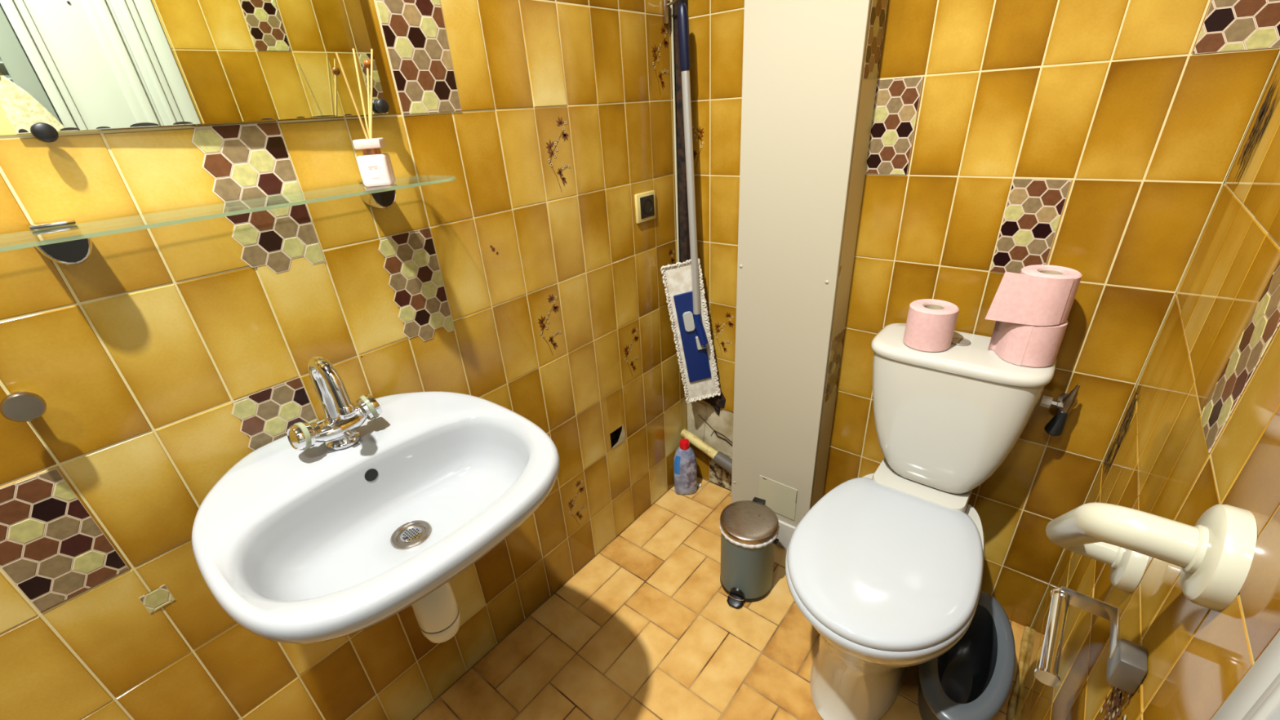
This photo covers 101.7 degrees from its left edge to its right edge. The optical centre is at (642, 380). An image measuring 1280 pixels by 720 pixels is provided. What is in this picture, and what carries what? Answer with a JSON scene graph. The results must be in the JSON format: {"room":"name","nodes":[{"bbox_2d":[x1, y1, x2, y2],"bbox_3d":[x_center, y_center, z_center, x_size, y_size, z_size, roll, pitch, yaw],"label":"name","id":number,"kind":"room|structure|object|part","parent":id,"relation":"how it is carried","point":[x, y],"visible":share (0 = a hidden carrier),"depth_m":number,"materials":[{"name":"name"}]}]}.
{"room":"bathroom","nodes":[
{"label":"bathroom","id":0,"kind":"room"},
{"bbox_2d":[0,0,687,719],"bbox_3d":[-0.628,-0.403,0.692,0.031,2.760,2.290,18,35,35],"label":"wall","id":1,"kind":"structure","parent":0,"point":[139,353],"depth_m":0.95,"materials":[{"name":"tile"}]},
{"bbox_2d":[0,391,46,422],"bbox_3d":[-0.764,0.029,0.642,0.036,0.037,0.037,18,35,35],"label":"robe hook","id":2,"kind":"object","parent":1,"relation":"attached to","point":[19,406],"visible":1,"depth_m":0.63,"materials":[{"name":"silver metal"}]},
{"bbox_2d":[0,467,128,612],"bbox_3d":[-0.802,0.217,0.703,0.001,0.186,0.094,18,35,35],"label":"mosaic panel","id":3,"kind":"object","parent":1,"relation":"attached to","point":[51,547],"visible":1,"depth_m":0.70,"materials":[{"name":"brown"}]},
{"bbox_2d":[138,584,175,613],"bbox_3d":[-0.759,0.342,0.815,0.001,0.035,0.032,18,35,35],"label":"sticker","id":4,"kind":"object","parent":1,"relation":"attached to","point":[160,597],"visible":1,"depth_m":0.81,"materials":[{"name":"yellow plastic"}]},
{"bbox_2d":[0,0,389,142],"bbox_3d":[-0.587,-0.658,0.578,0.036,0.688,0.436,18,35,35],"label":"wall mirror","id":5,"kind":"object","parent":1,"relation":"attached to","point":[65,65],"visible":0.97,"depth_m":0.68,"materials":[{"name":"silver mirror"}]},
{"bbox_2d":[0,174,456,265],"bbox_3d":[-0.567,-0.216,0.711,0.137,0.050,0.665,18,35,35],"label":"glass shelf","id":6,"kind":"object","parent":1,"relation":"attached to","point":[71,244],"visible":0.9,"depth_m":0.65,"materials":[{"name":"green"}]},
{"bbox_2d":[335,48,395,186],"bbox_3d":[-0.420,-0.401,0.798,0.057,0.188,0.052,-9,28,-10],"label":"reed diffuser","id":7,"kind":"object","parent":6,"relation":"on","point":[375,168],"visible":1,"depth_m":0.80,"materials":[{"name":"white glass"}]},
{"bbox_2d":[356,152,395,186],"bbox_3d":[-0.422,-0.335,0.827,0.042,0.045,0.042,-9,28,-10],"label":"label","id":8,"kind":"object","parent":7,"relation":"attached to","point":[375,169],"depth_m":0.81,"materials":[{"name":"white paper"}]},
{"bbox_2d":[191,122,324,273],"bbox_3d":[-0.577,-0.272,0.792,0.001,0.211,0.113,18,35,35],"label":"mosaic panel","id":9,"kind":"object","parent":1,"relation":"attached to","point":[251,161],"visible":0.93,"depth_m":0.79,"materials":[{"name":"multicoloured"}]},
{"bbox_2d":[231,377,318,450],"bbox_3d":[-0.616,0.101,0.902,0.001,0.193,0.108,18,35,35],"label":"mosaic panel","id":10,"kind":"object","parent":1,"relation":"attached to","point":[267,415],"visible":0.46,"depth_m":0.88,"materials":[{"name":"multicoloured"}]},
{"bbox_2d":[191,355,559,644],"bbox_3d":[-0.395,0.224,0.846,0.472,0.532,0.475,18,35,35],"label":"washbasin","id":11,"kind":"object","parent":1,"relation":"attached to","point":[357,517],"visible":1,"depth_m":0.80,"materials":[{"name":"white ceramic"}]},
{"bbox_2d":[287,355,382,450],"bbox_3d":[-0.484,0.036,0.820,0.111,0.164,0.140,18,35,35],"label":"tap","id":12,"kind":"object","parent":11,"relation":"on","point":[346,426],"depth_m":0.83,"materials":[{"name":"silver metal"}]},
{"bbox_2d":[378,227,454,341],"bbox_3d":[-0.439,-0.180,1.018,0.001,0.212,0.108,18,35,35],"label":"mosaic panel","id":13,"kind":"object","parent":1,"relation":"attached to","point":[411,262],"visible":1,"depth_m":1.01,"materials":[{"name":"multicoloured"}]},
{"bbox_2d":[375,0,461,114],"bbox_3d":[-0.391,-0.603,0.897,0.001,0.252,0.119,18,35,35],"label":"mosaic panel","id":14,"kind":"object","parent":1,"relation":"attached to","point":[415,33],"visible":1,"depth_m":0.91,"materials":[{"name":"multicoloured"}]},
{"bbox_2d":[634,190,656,223],"bbox_3d":[0.009,-0.492,1.474,0.012,0.078,0.084,18,35,35],"label":"wall socket","id":15,"kind":"object","parent":1,"relation":"attached to","point":[645,202],"visible":1,"depth_m":1.47,"materials":[{"name":"brown plastic"}]},
{"bbox_2d":[413,476,1032,719],"bbox_3d":[0.004,0.997,0.923,1.393,0.001,2.290,18,35,35],"label":"floor","id":16,"kind":"structure","parent":0,"point":[647,628],"depth_m":1.42,"materials":[{"name":"tile"}]},
{"bbox_2d":[673,438,697,494],"bbox_3d":[0.157,0.318,1.942,0.086,0.234,0.059,-4,28,0],"label":"bottle","id":17,"kind":"object","parent":16,"relation":"on","point":[685,470],"visible":1,"depth_m":1.92,"materials":[{"name":"blue"}]},
{"bbox_3d":[0.127,0.309,1.914,0.024,0.078,0.010,18,35,35],"label":"blue panel","id":18,"kind":"part","parent":17,"relation":"part of","materials":[{"name":"blue"}]},
{"bbox_3d":[0.182,0.342,1.929,0.042,0.130,0.009,-14,30,-19],"label":"label panel","id":19,"kind":"part","parent":17,"relation":"part of","materials":[{"name":"white paper"}]},
{"bbox_2d":[719,497,779,608],"bbox_3d":[0.307,0.504,1.544,0.178,0.257,0.171,-12,29,-15],"label":"pedal bin","id":20,"kind":"object","parent":16,"relation":"on","point":[749,529],"visible":1,"depth_m":1.49,"materials":[{"name":"grey metal"}]},
{"bbox_3d":[0.271,0.635,1.524,0.049,0.003,0.011,12,32,28],"label":"pedal trim","id":21,"kind":"part","parent":20,"relation":"part of","materials":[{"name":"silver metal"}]},
{"bbox_3d":[0.304,0.400,1.491,0.165,0.024,0.165,18,35,35],"label":"lid","id":22,"kind":"part","parent":20,"relation":"part of","materials":[{"name":"metal"}]},
{"bbox_2d":[785,323,1057,719],"bbox_3d":[0.567,0.367,1.183,0.368,0.805,0.651,18,35,35],"label":"toilet","id":23,"kind":"object","parent":16,"relation":"on","point":[886,566],"visible":0.94,"depth_m":1.12,"materials":[{"name":"beige ceramic"}]},
{"bbox_3d":[0.509,0.388,1.117,0.365,0.020,0.474,18,35,35],"label":"seat","id":24,"kind":"part","parent":23,"relation":"part of","materials":[{"name":"grey plastic"}]},
{"bbox_3d":[0.507,0.367,1.106,0.359,0.026,0.466,18,35,35],"label":"lid","id":25,"kind":"part","parent":23,"relation":"part of","materials":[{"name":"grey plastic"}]},
{"bbox_3d":[0.558,0.559,1.248,0.352,0.406,0.533,18,35,35],"label":"bowl","id":26,"kind":"part","parent":23,"relation":"part of","materials":[{"name":"beige ceramic"}]},
{"bbox_2d":[902,298,959,352],"bbox_3d":[0.635,-0.123,1.151,0.096,0.090,0.096,18,35,35],"label":"toilet roll","id":27,"kind":"object","parent":23,"relation":"on","point":[931,323],"visible":1,"depth_m":1.12,"materials":[{"name":"pink paper"}]},
{"bbox_3d":[0.711,0.088,1.238,0.336,0.322,0.176,18,35,35],"label":"cistern tank","id":28,"kind":"part","parent":23,"relation":"part of","materials":[{"name":"beige ceramic"}]},
{"bbox_3d":[0.699,-0.063,1.156,0.349,0.026,0.182,18,35,35],"label":"cistern lid","id":29,"kind":"part","parent":23,"relation":"part of","materials":[{"name":"beige ceramic"}]},
{"bbox_2d":[987,320,1067,367],"bbox_3d":[0.792,-0.087,1.063,0.101,0.090,0.096,-4,28,0],"label":"toilet roll","id":30,"kind":"object","parent":23,"relation":"on","point":[1020,344],"visible":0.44,"depth_m":1.04,"materials":[{"name":"pink paper"}]},
{"bbox_2d":[985,264,1082,325],"bbox_3d":[0.773,-0.170,1.033,0.130,0.101,0.096,18,35,35],"label":"toilet roll","id":31,"kind":"object","parent":30,"relation":"on","point":[1041,295],"visible":1,"depth_m":1.00,"materials":[{"name":"pink tissue paper"},{"name":"cardboard"}]},
{"bbox_2d":[917,590,1015,719],"bbox_3d":[0.745,0.682,1.221,0.179,0.192,0.382,18,35,35],"label":"child potty","id":32,"kind":"object","parent":16,"relation":"on","point":[972,680],"visible":0.8,"depth_m":1.21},
{"bbox_2d":[937,604,997,703],"bbox_3d":[0.744,0.663,1.211,0.108,0.135,0.276,18,35,35],"label":"bowl","id":33,"kind":"object","parent":32,"relation":"on","point":[967,673],"depth_m":1.25,"materials":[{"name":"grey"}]},
{"bbox_2d":[731,0,888,527],"bbox_3d":[0.378,-0.717,1.162,0.272,2.760,0.147,18,35,35],"label":"wall pillar","id":34,"kind":"structure","parent":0,"point":[807,105],"depth_m":1.27,"materials":[{"name":"beige paint"}]},
{"bbox_2d":[680,428,732,474],"bbox_3d":[0.266,0.275,1.895,0.303,0.127,0.046,18,35,35],"label":"pipe","id":35,"kind":"object","parent":34,"relation":"attached to","point":[719,458],"visible":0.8,"depth_m":1.89,"materials":[{"name":"brown"}]},
{"bbox_2d":[777,519,795,549],"bbox_3d":[0.443,0.497,1.704,0.182,0.104,0.010,18,35,35],"label":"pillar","id":36,"kind":"structure","parent":34,"relation":"attached to","point":[786,531],"depth_m":1.68,"materials":[{"name":"beige paint"}]},
{"bbox_2d":[823,328,844,404],"bbox_3d":[0.520,-0.038,1.415,0.001,0.191,0.090,18,35,35],"label":"mosaic panel","id":37,"kind":"object","parent":34,"relation":"attached to","point":[837,342],"visible":1,"depth_m":1.41,"materials":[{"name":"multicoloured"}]},
{"bbox_2d":[862,0,887,79],"bbox_3d":[0.475,-0.721,1.055,0.001,0.191,0.090,18,35,35],"label":"mosaic panel","id":38,"kind":"object","parent":34,"relation":"attached to","point":[878,10],"visible":1,"depth_m":1.06,"materials":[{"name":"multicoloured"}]},
{"bbox_2d":[686,0,1279,627],"bbox_3d":[0.536,-0.698,1.112,1.143,2.765,0.039,18,35,35],"label":"wall","id":39,"kind":"structure","parent":0,"point":[1113,99],"depth_m":1.07,"materials":[{"name":"tile"}]},
{"bbox_2d":[662,0,677,24],"bbox_3d":[0.074,-0.946,1.332,0.045,0.053,0.020,18,35,35],"label":"clip","id":40,"kind":"object","parent":39,"relation":"attached to","point":[666,4],"visible":1,"depth_m":1.34,"materials":[{"name":"metal"}]},
{"bbox_2d":[660,3,720,403],"bbox_3d":[0.143,-0.430,1.544,0.186,1.136,0.062,1,28,10],"label":"mop","id":41,"kind":"object","parent":40,"relation":"hanging from","point":[687,307],"visible":1,"depth_m":1.63,"materials":[{"name":"fabric"}]},
{"bbox_3d":[0.141,-0.511,1.506,0.022,0.676,0.053,-27,36,-37],"label":"handle","id":42,"kind":"part","parent":41,"relation":"part of","materials":[{"name":"silver metal"}]},
{"bbox_3d":[0.163,-0.138,1.692,0.118,0.317,0.014,-6,28,-5],"label":"plate","id":43,"kind":"part","parent":41,"relation":"part of","materials":[{"name":"blue plastic"}]},
{"bbox_2d":[670,0,690,391],"bbox_3d":[0.103,-0.857,1.420,0.033,2.030,0.035,18,35,35],"label":"trim","id":44,"kind":"structure","parent":39,"relation":"attached to","point":[685,254],"depth_m":1.51,"materials":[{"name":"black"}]},
{"bbox_2d":[865,76,923,174],"bbox_3d":[0.551,-0.558,1.151,0.093,0.191,0.001,18,35,35],"label":"mosaic panel","id":45,"kind":"object","parent":39,"relation":"attached to","point":[896,101],"visible":1,"depth_m":1.15,"materials":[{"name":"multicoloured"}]},
{"bbox_2d":[990,177,1071,273],"bbox_3d":[0.791,-0.312,1.071,0.094,0.191,0.001,18,35,35],"label":"mosaic panel","id":46,"kind":"object","parent":39,"relation":"attached to","point":[1034,206],"visible":0.96,"depth_m":1.06,"materials":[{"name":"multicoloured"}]},
{"bbox_2d":[1039,384,1079,435],"bbox_3d":[0.905,0.054,1.136,0.062,0.126,0.059,18,35,35],"label":"valve","id":47,"kind":"object","parent":39,"relation":"attached to","point":[1055,426],"visible":1,"depth_m":1.12,"materials":[{"name":"metal"}]},
{"bbox_3d":[0.904,0.089,1.138,0.034,0.064,0.033,18,35,35],"label":"handle","id":48,"kind":"part","parent":47,"relation":"part of","materials":[{"name":"black plastic"}]},
{"bbox_2d":[1192,0,1279,53],"bbox_3d":[0.925,-0.603,0.775,0.096,0.191,0.001,18,35,35],"label":"mosaic panel","id":49,"kind":"object","parent":39,"relation":"attached to","point":[1228,25],"visible":1,"depth_m":0.81,"materials":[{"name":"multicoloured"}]},
{"bbox_2d":[1014,53,1279,719],"bbox_3d":[0.678,-0.365,0.461,0.005,2.765,0.920,18,35,35],"label":"wall","id":50,"kind":"structure","parent":0,"point":[1157,461],"depth_m":0.64,"materials":[{"name":"tile"}]},
{"bbox_2d":[1005,626,1030,719],"bbox_3d":[0.726,0.867,1.072,0.021,0.018,1.000,18,35,35],"label":"trim","id":51,"kind":"structure","parent":50,"relation":"attached to","point":[1012,702],"depth_m":1.29,"materials":[{"name":"tile"}]},
{"bbox_2d":[1034,586,1147,693],"bbox_3d":[0.498,0.296,0.580,0.084,0.048,0.121,18,35,35],"label":"paper holder","id":52,"kind":"object","parent":50,"relation":"attached to","point":[1127,660],"visible":1,"depth_m":0.57,"materials":[{"name":"grey metal"}]},
{"bbox_3d":[0.510,0.276,0.600,0.054,0.022,0.060,18,35,35],"label":"arm","id":53,"kind":"part","parent":52,"relation":"part of","materials":[{"name":"silver metal"}]},
{"bbox_2d":[1045,502,1257,611],"bbox_3d":[0.531,0.180,0.588,0.101,0.282,0.312,18,35,35],"label":"grab rail","id":54,"kind":"object","parent":50,"relation":"attached to","point":[1215,556],"visible":1,"depth_m":0.45,"materials":[{"name":"beige plastic"}]},
{"bbox_3d":[0.524,0.178,0.593,0.085,0.230,0.260,18,35,35],"label":"rail","id":55,"kind":"part","parent":54,"relation":"part of","materials":[{"name":"beige plastic"}]},
{"bbox_2d":[1200,260,1279,453],"bbox_3d":[0.631,-0.026,0.546,0.001,0.191,0.094,18,35,35],"label":"mosaic panel","id":56,"kind":"object","parent":50,"relation":"attached to","point":[1264,322],"visible":1,"depth_m":0.54,"materials":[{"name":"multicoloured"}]},
{"bbox_2d":[1210,630,1279,719],"bbox_3d":[0.366,-0.064,0.181,0.018,2.520,0.086,18,35,35],"label":"trim","id":57,"kind":"structure","parent":50,"relation":"attached to","point":[1256,696],"depth_m":0.34,"materials":[{"name":"white paint"}]}
]}

